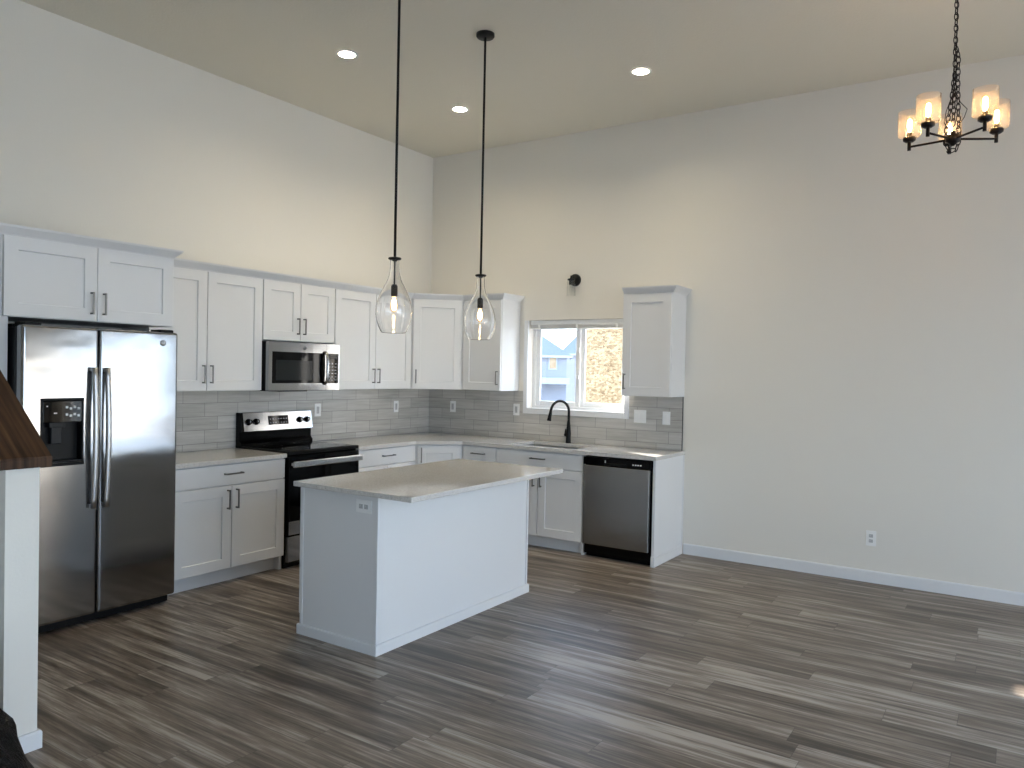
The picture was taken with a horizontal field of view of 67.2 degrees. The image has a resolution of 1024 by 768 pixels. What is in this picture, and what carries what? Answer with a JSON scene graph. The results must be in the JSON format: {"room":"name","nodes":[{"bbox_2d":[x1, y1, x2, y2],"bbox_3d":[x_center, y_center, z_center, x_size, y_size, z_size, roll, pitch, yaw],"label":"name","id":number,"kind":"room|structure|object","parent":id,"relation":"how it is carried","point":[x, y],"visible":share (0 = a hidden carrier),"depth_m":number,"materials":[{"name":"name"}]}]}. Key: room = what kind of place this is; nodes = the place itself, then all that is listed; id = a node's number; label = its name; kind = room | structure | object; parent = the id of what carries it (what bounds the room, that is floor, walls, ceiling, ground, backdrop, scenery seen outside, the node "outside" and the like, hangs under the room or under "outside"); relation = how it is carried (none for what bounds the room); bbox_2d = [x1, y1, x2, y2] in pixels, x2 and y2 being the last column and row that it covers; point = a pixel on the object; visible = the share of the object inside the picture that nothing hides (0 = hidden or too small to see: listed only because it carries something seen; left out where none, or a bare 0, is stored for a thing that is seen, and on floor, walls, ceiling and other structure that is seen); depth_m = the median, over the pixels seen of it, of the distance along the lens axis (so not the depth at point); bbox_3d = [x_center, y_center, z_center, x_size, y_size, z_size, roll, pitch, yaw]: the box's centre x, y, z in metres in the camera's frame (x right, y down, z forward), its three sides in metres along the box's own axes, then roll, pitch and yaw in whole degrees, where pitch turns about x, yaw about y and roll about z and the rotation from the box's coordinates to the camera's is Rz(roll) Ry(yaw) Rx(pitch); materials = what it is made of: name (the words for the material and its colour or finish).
{"room":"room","nodes":[
{"label":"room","id":0,"kind":"room"},
{"bbox_2d":[0,467,39,736],"bbox_3d":[-2.784,0.101,3.609,2.050,2.690,0.125,2,1,33],"label":"wall","id":1,"kind":"structure","parent":0,"point":[19,488],"depth_m":3.05,"materials":[{"name":"white paint"}]},
{"bbox_2d":[0,370,51,470],"bbox_3d":[-2.752,-0.486,3.589,2.055,1.586,0.196,2,1,33],"label":"cap","id":2,"kind":"object","parent":1,"relation":"attached to","point":[21,445],"visible":1,"depth_m":3.11,"materials":[{"name":"brown wood"}]},
{"bbox_2d":[18,728,41,753],"bbox_3d":[-2.492,1.419,3.419,1.314,0.072,0.153,2,1,33],"label":"baseboard","id":3,"kind":"structure","parent":1,"relation":"attached to","point":[31,741],"depth_m":3.09,"materials":[{"name":"white paint"}]},
{"bbox_2d":[0,0,432,451],"bbox_3d":[-3.567,-0.502,4.392,0.150,3.839,9.800,2,1,33],"label":"wall","id":4,"kind":"structure","parent":0,"point":[103,135],"depth_m":5.87,"materials":[{"name":"white paint"}]},
{"bbox_2d":[0,222,183,327],"bbox_3d":[-2.775,-0.640,4.849,0.654,0.508,1.136,2,1,33],"label":"upper cabinet","id":5,"kind":"object","parent":4,"relation":"attached to","point":[47,276],"visible":1,"depth_m":4.63,"materials":[{"name":"white paint"}]},
{"bbox_2d":[122,267,262,390],"bbox_3d":[-2.353,-0.399,5.761,0.367,0.897,0.953,2,1,33],"label":"upper cabinet","id":6,"kind":"object","parent":4,"relation":"attached to","point":[217,317],"visible":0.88,"depth_m":5.74,"materials":[{"name":"white paint"}]},
{"bbox_2d":[262,279,334,343],"bbox_3d":[-1.875,-0.602,6.475,0.367,0.496,0.762,2,1,33],"label":"upper cabinet","id":7,"kind":"object","parent":4,"relation":"attached to","point":[291,312],"visible":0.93,"depth_m":6.36,"materials":[{"name":"white paint"}]},
{"bbox_2d":[260,341,339,391],"bbox_3d":[-1.844,-0.142,6.456,0.443,0.404,0.752,2,1,33],"label":"microwave","id":8,"kind":"object","parent":7,"relation":"attached to","point":[286,366],"visible":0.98,"depth_m":6.31,"materials":[{"name":"silver metal"}]},
{"bbox_2d":[176,389,428,451],"bbox_3d":[-1.838,0.278,6.895,0.008,0.472,3.420,2,1,33],"label":"tile backsplash","id":9,"kind":"structure","parent":4,"relation":"attached to","point":[205,420],"depth_m":6.97,"materials":[{"name":"ceramic tile"},{"name":"grout"}]},
{"bbox_2d":[314,404,320,415],"bbox_3d":[-1.762,0.236,6.991,0.008,0.116,0.072,2,1,33],"label":"wall outlet","id":10,"kind":"object","parent":9,"relation":"attached to","point":[317,406],"visible":1,"depth_m":6.99,"materials":[{"name":"white plastic"}]},
{"bbox_2d":[393,401,398,411],"bbox_3d":[-1.183,0.230,7.867,0.008,0.116,0.072,2,1,33],"label":"wall outlet","id":11,"kind":"object","parent":9,"relation":"attached to","point":[396,403],"visible":1,"depth_m":7.87,"materials":[{"name":"white plastic"}]},
{"bbox_2d":[333,289,411,389],"bbox_3d":[-1.389,-0.403,7.219,0.367,0.897,1.010,2,1,33],"label":"upper cabinet","id":12,"kind":"object","parent":4,"relation":"attached to","point":[369,358],"visible":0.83,"depth_m":7.05,"materials":[{"name":"white paint"}]},
{"bbox_2d":[174,258,524,301],"bbox_3d":[-1.378,-0.858,6.726,3.477,0.056,0.777,0,1,-41],"label":"crown molding","id":13,"kind":"structure","parent":12,"relation":"attached to","point":[182,263],"depth_m":6.46,"materials":[{"name":"white paint"}]},
{"bbox_2d":[410,299,463,389],"bbox_3d":[-0.784,-0.401,7.836,0.694,0.897,0.684,2,1,33],"label":"upper cabinet","id":14,"kind":"object","parent":4,"relation":"attached to","point":[437,326],"visible":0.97,"depth_m":7.61,"materials":[{"name":"white paint"}]},
{"bbox_2d":[20,0,1023,157],"bbox_3d":[0.539,-2.446,1.670,9.900,0.300,9.800,2,1,33],"label":"ceiling","id":15,"kind":"structure","parent":0,"point":[554,68],"depth_m":5.43,"materials":[{"name":"beige paint"}]},
{"bbox_2d":[336,49,357,58],"bbox_3d":[-1.196,-2.435,5.587,0.158,0.097,0.158,2,1,33],"label":"recessed light","id":16,"kind":"object","parent":15,"relation":"in","point":[346,54],"visible":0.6,"depth_m":5.62,"materials":[{"name":"white plastic"}]},
{"bbox_2d":[375,0,412,332],"bbox_3d":[-0.675,-1.333,4.509,0.217,2.065,0.217,2,1,33],"label":"pendant light","id":17,"kind":"object","parent":15,"relation":"hanging from","point":[393,309],"visible":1,"depth_m":4.47,"materials":[{"name":"clear glass"}]},
{"bbox_2d":[451,106,468,112],"bbox_3d":[-0.452,-2.438,6.712,0.158,0.097,0.158,2,1,33],"label":"recessed light","id":18,"kind":"object","parent":15,"relation":"in","point":[461,109],"visible":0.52,"depth_m":6.75,"materials":[{"name":"white"}]},
{"bbox_2d":[464,30,495,339],"bbox_3d":[-0.200,-1.335,5.226,0.217,2.065,0.217,2,1,33],"label":"pendant light","id":19,"kind":"object","parent":15,"relation":"hanging from","point":[479,318],"visible":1,"depth_m":5.19,"materials":[{"name":"clear glass"}]},
{"bbox_2d":[630,67,651,75],"bbox_3d":[0.970,-2.394,5.792,0.158,0.097,0.158,2,1,33],"label":"recessed light","id":20,"kind":"object","parent":15,"relation":"in","point":[639,71],"visible":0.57,"depth_m":5.83,"materials":[{"name":"white"}]},
{"bbox_2d":[898,0,1010,153],"bbox_3d":[2.350,-1.763,4.102,0.523,1.071,0.521,2,1,33],"label":"chandelier","id":21,"kind":"object","parent":15,"relation":"hanging from","point":[951,138],"visible":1,"depth_m":4.08,"materials":[{"name":"brown metal"}]},
{"bbox_2d":[25,544,1023,767],"bbox_3d":[0.458,1.601,1.734,9.900,0.120,9.800,2,1,33],"label":"floor","id":22,"kind":"structure","parent":0,"point":[684,661],"depth_m":3.92,"materials":[{"name":"plastic"}]},
{"bbox_2d":[0,708,33,767],"bbox_3d":[-1.981,1.145,2.459,1.006,0.668,0.762,2,1,33],"label":"trash bag","id":23,"kind":"object","parent":22,"relation":"on","point":[12,755],"visible":1,"depth_m":2.55,"materials":[{"name":"black plastic"}]},
{"bbox_2d":[0,316,176,632],"bbox_3d":[-2.754,0.522,4.806,0.799,1.811,1.007,2,1,33],"label":"refrigerator","id":24,"kind":"object","parent":22,"relation":"on","point":[102,403],"depth_m":4.61,"materials":[{"name":"silver metal"}]},
{"bbox_2d":[168,458,284,594],"bbox_3d":[-2.258,0.993,5.697,0.665,0.862,0.945,2,1,33],"label":"base cabinet","id":25,"kind":"object","parent":22,"relation":"on","point":[229,518],"visible":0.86,"depth_m":5.51,"materials":[{"name":"white paint"}]},
{"bbox_2d":[176,448,286,468],"bbox_3d":[-2.261,0.542,5.690,0.648,0.031,0.962,2,1,33],"label":"countertop","id":26,"kind":"structure","parent":25,"relation":"on","point":[188,459],"depth_m":5.67,"materials":[{"name":"stone"}]},
{"bbox_2d":[236,410,362,567],"bbox_3d":[-1.756,0.832,6.394,0.703,1.182,0.752,2,1,33],"label":"electric range","id":27,"kind":"object","parent":22,"relation":"on","point":[288,432],"visible":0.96,"depth_m":6.27,"materials":[{"name":"black metal"}]},
{"bbox_2d":[240,440,358,454],"bbox_3d":[-1.759,0.523,6.395,0.605,0.030,0.752,2,1,33],"label":"cooktop","id":28,"kind":"object","parent":27,"relation":"in","point":[290,447],"depth_m":6.32,"materials":[{"name":"black glass"}]},
{"bbox_2d":[359,445,414,471],"bbox_3d":[-1.364,0.989,7.049,0.665,0.862,0.752,2,1,33],"label":"base cabinet","id":29,"kind":"object","parent":22,"relation":"on","point":[397,456],"visible":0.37,"depth_m":6.87,"materials":[{"name":"white paint"}]},
{"bbox_2d":[296,480,528,656],"bbox_3d":[-0.580,1.035,4.999,0.670,0.867,1.555,2,1,33],"label":"kitchen island","id":30,"kind":"object","parent":22,"relation":"on","point":[396,575],"visible":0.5,"depth_m":4.47,"materials":[{"name":"white paint"}]},
{"bbox_2d":[356,499,371,513],"bbox_3d":[-0.814,0.673,4.232,0.116,0.072,0.008,2,1,33],"label":"wall outlet","id":31,"kind":"object","parent":30,"relation":"attached to","point":[363,506],"visible":1,"depth_m":4.23,"materials":[{"name":"white plastic"}]},
{"bbox_2d":[293,459,562,502],"bbox_3d":[-0.462,0.590,4.902,0.904,0.029,1.583,2,1,33],"label":"island countertop","id":32,"kind":"structure","parent":30,"relation":"on","point":[425,481],"depth_m":4.67,"materials":[{"name":"stone"}]},
{"bbox_2d":[415,444,463,464],"bbox_3d":[-0.781,0.991,7.682,0.936,0.862,0.941,2,1,33],"label":"base cabinet","id":33,"kind":"object","parent":22,"relation":"on","point":[424,453],"visible":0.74,"depth_m":7.24,"materials":[{"name":"white paint"}]},
{"bbox_2d":[319,431,684,460],"bbox_3d":[-0.164,0.566,6.820,2.898,0.031,1.698,2,1,33],"label":"countertop","id":34,"kind":"structure","parent":33,"relation":"on","point":[381,441],"depth_m":7.07,"materials":[{"name":"stone"}]},
{"bbox_2d":[531,444,578,448],"bbox_3d":[0.381,0.691,7.077,0.720,0.202,0.440,2,1,33],"label":"sink","id":35,"kind":"object","parent":34,"relation":"in","point":[531,444],"visible":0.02,"depth_m":7.29,"materials":[{"name":"silver metal"}]},
{"bbox_2d":[547,400,570,442],"bbox_3d":[0.436,0.351,7.227,0.275,0.410,0.076,1,1,-33],"label":"kitchen faucet","id":36,"kind":"object","parent":34,"relation":"on","point":[567,433],"visible":1,"depth_m":7.26,"materials":[{"name":"black metal"}]},
{"bbox_2d":[462,445,496,461],"bbox_3d":[-0.152,1.008,7.432,0.385,0.862,0.665,2,1,33],"label":"base cabinet","id":37,"kind":"object","parent":22,"relation":"on","point":[470,452],"visible":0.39,"depth_m":7.17,"materials":[{"name":"white paint"}]},
{"bbox_2d":[496,447,585,554],"bbox_3d":[0.389,1.024,7.074,0.908,0.862,0.665,2,1,33],"label":"base cabinet","id":38,"kind":"object","parent":22,"relation":"on","point":[555,513],"visible":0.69,"depth_m":6.74,"materials":[{"name":"white paint"}]},
{"bbox_2d":[582,455,652,564],"bbox_3d":[1.030,1.046,6.644,0.616,0.858,0.637,2,1,33],"label":"dishwasher","id":39,"kind":"object","parent":22,"relation":"on","point":[617,492],"visible":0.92,"depth_m":6.37,"materials":[{"name":"silver metal"}]},
{"bbox_2d":[650,455,684,567],"bbox_3d":[1.315,1.051,6.482,0.034,0.865,0.631,2,1,33],"label":"end panel","id":40,"kind":"object","parent":22,"relation":"on","point":[668,474],"visible":0.98,"depth_m":6.45,"materials":[{"name":"white paint"}]},
{"bbox_2d":[430,55,1023,592],"bbox_3d":[3.223,-0.386,5.685,9.750,3.839,0.150,2,1,33],"label":"wall","id":41,"kind":"structure","parent":0,"point":[854,347],"depth_m":6.11,"materials":[{"name":"white paint"}]},
{"bbox_2d":[462,299,519,390],"bbox_3d":[-0.216,-0.386,7.651,0.456,0.897,0.367,2,1,33],"label":"upper cabinet","id":42,"kind":"object","parent":41,"relation":"attached to","point":[492,364],"visible":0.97,"depth_m":7.53,"materials":[{"name":"white paint"}]},
{"bbox_2d":[429,389,683,450],"bbox_3d":[0.300,0.311,7.525,2.862,0.472,0.010,2,1,33],"label":"tile backsplash","id":43,"kind":"structure","parent":41,"relation":"attached to","point":[478,412],"depth_m":7.50,"materials":[{"name":"gray ceramic tile"},{"name":"grout"}]},
{"bbox_2d":[450,401,455,411],"bbox_3d":[-0.624,0.237,8.125,0.072,0.116,0.008,2,1,33],"label":"wall outlet","id":44,"kind":"object","parent":43,"relation":"attached to","point":[452,403],"visible":1,"depth_m":8.12,"materials":[{"name":"white plastic"}]},
{"bbox_2d":[513,404,519,414],"bbox_3d":[0.043,0.254,7.684,0.072,0.116,0.008,2,1,33],"label":"wall outlet","id":45,"kind":"object","parent":43,"relation":"attached to","point":[516,407],"visible":1,"depth_m":7.68,"materials":[{"name":"white plastic"}]},
{"bbox_2d":[634,410,645,422],"bbox_3d":[1.154,0.292,6.949,0.118,0.116,0.008,2,1,33],"label":"wall switch","id":46,"kind":"object","parent":43,"relation":"attached to","point":[639,415],"visible":1,"depth_m":6.95,"materials":[{"name":"white plastic"}]},
{"bbox_2d":[662,412,669,424],"bbox_3d":[1.364,0.303,6.810,0.072,0.116,0.008,2,1,33],"label":"wall switch","id":47,"kind":"object","parent":43,"relation":"attached to","point":[666,415],"visible":1,"depth_m":6.81,"materials":[{"name":"white plastic"}]},
{"bbox_2d":[566,274,580,295],"bbox_3d":[0.569,-0.938,7.273,0.118,0.214,0.126,2,1,33],"label":"wall sconce","id":48,"kind":"object","parent":41,"relation":"attached to","point":[575,279],"visible":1,"depth_m":7.29,"materials":[{"name":"black metal"}]},
{"bbox_2d":[523,321,628,418],"bbox_3d":[0.616,-0.154,7.353,1.140,0.918,0.097,2,1,33],"label":"trim","id":49,"kind":"structure","parent":41,"relation":"attached to","point":[583,413],"depth_m":7.47,"materials":[{"name":"white paint"}]},
{"bbox_2d":[532,324,623,411],"bbox_3d":[0.660,-0.177,7.418,1.050,0.873,0.079,2,1,33],"label":"window","id":50,"kind":"structure","parent":41,"relation":"in","point":[579,404],"depth_m":7.42,"materials":[{"name":"white plastic"}]},
{"bbox_2d":[531,319,622,329],"bbox_3d":[0.631,-0.570,7.357,1.038,0.085,0.054,2,1,33],"label":"window blind","id":51,"kind":"object","parent":50,"relation":"attached to","point":[601,323],"visible":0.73,"depth_m":7.34,"materials":[{"name":"white plastic"}]},
{"bbox_2d":[621,285,691,396],"bbox_3d":[1.247,-0.361,6.683,0.500,0.937,0.367,2,1,33],"label":"upper cabinet","id":52,"kind":"object","parent":41,"relation":"attached to","point":[654,317],"visible":1,"depth_m":6.58,"materials":[{"name":"white paint"}]},
{"bbox_2d":[683,543,1023,605],"bbox_3d":[2.867,1.480,5.827,3.285,0.090,0.014,2,1,33],"label":"baseboard","id":53,"kind":"structure","parent":41,"relation":"attached to","point":[936,586],"depth_m":5.93,"materials":[{"name":"white paint"}]},
{"bbox_2d":[866,530,875,546],"bbox_3d":[2.751,1.183,5.906,0.072,0.116,0.008,2,1,33],"label":"wall outlet","id":54,"kind":"object","parent":41,"relation":"attached to","point":[870,535],"visible":1,"depth_m":5.90,"materials":[{"name":"white plastic"}]},
{"label":"outside","id":55,"kind":"structure","parent":0,"visible":0},
{"bbox_3d":[3.063,4.262,41.687,150.000,0.200,180.000,2,1,33],"label":"ground","id":56,"kind":"structure","parent":55,"visible":0},
{"bbox_2d":[541,336,572,401],"bbox_3d":[-4.969,-2.046,57.101,18.750,11.600,9.950,1,1,3],"label":"house","id":57,"kind":"structure","parent":56,"relation":"on","point":[554,380],"depth_m":53.24,"materials":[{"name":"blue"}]},
{"bbox_2d":[558,331,576,401],"bbox_3d":[11.193,-1.889,74.013,14.750,11.400,8.750,1,1,-5],"label":"house","id":58,"kind":"structure","parent":56,"relation":"on","point":[569,345],"depth_m":69.61,"materials":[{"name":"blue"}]},
{"bbox_2d":[585,328,622,403],"bbox_3d":[5.683,0.359,13.562,7.200,8.600,6.600,2,1,33],"label":"house","id":59,"kind":"structure","parent":56,"relation":"on","point":[603,384],"depth_m":12.71,"materials":[{"name":"beige stone"}]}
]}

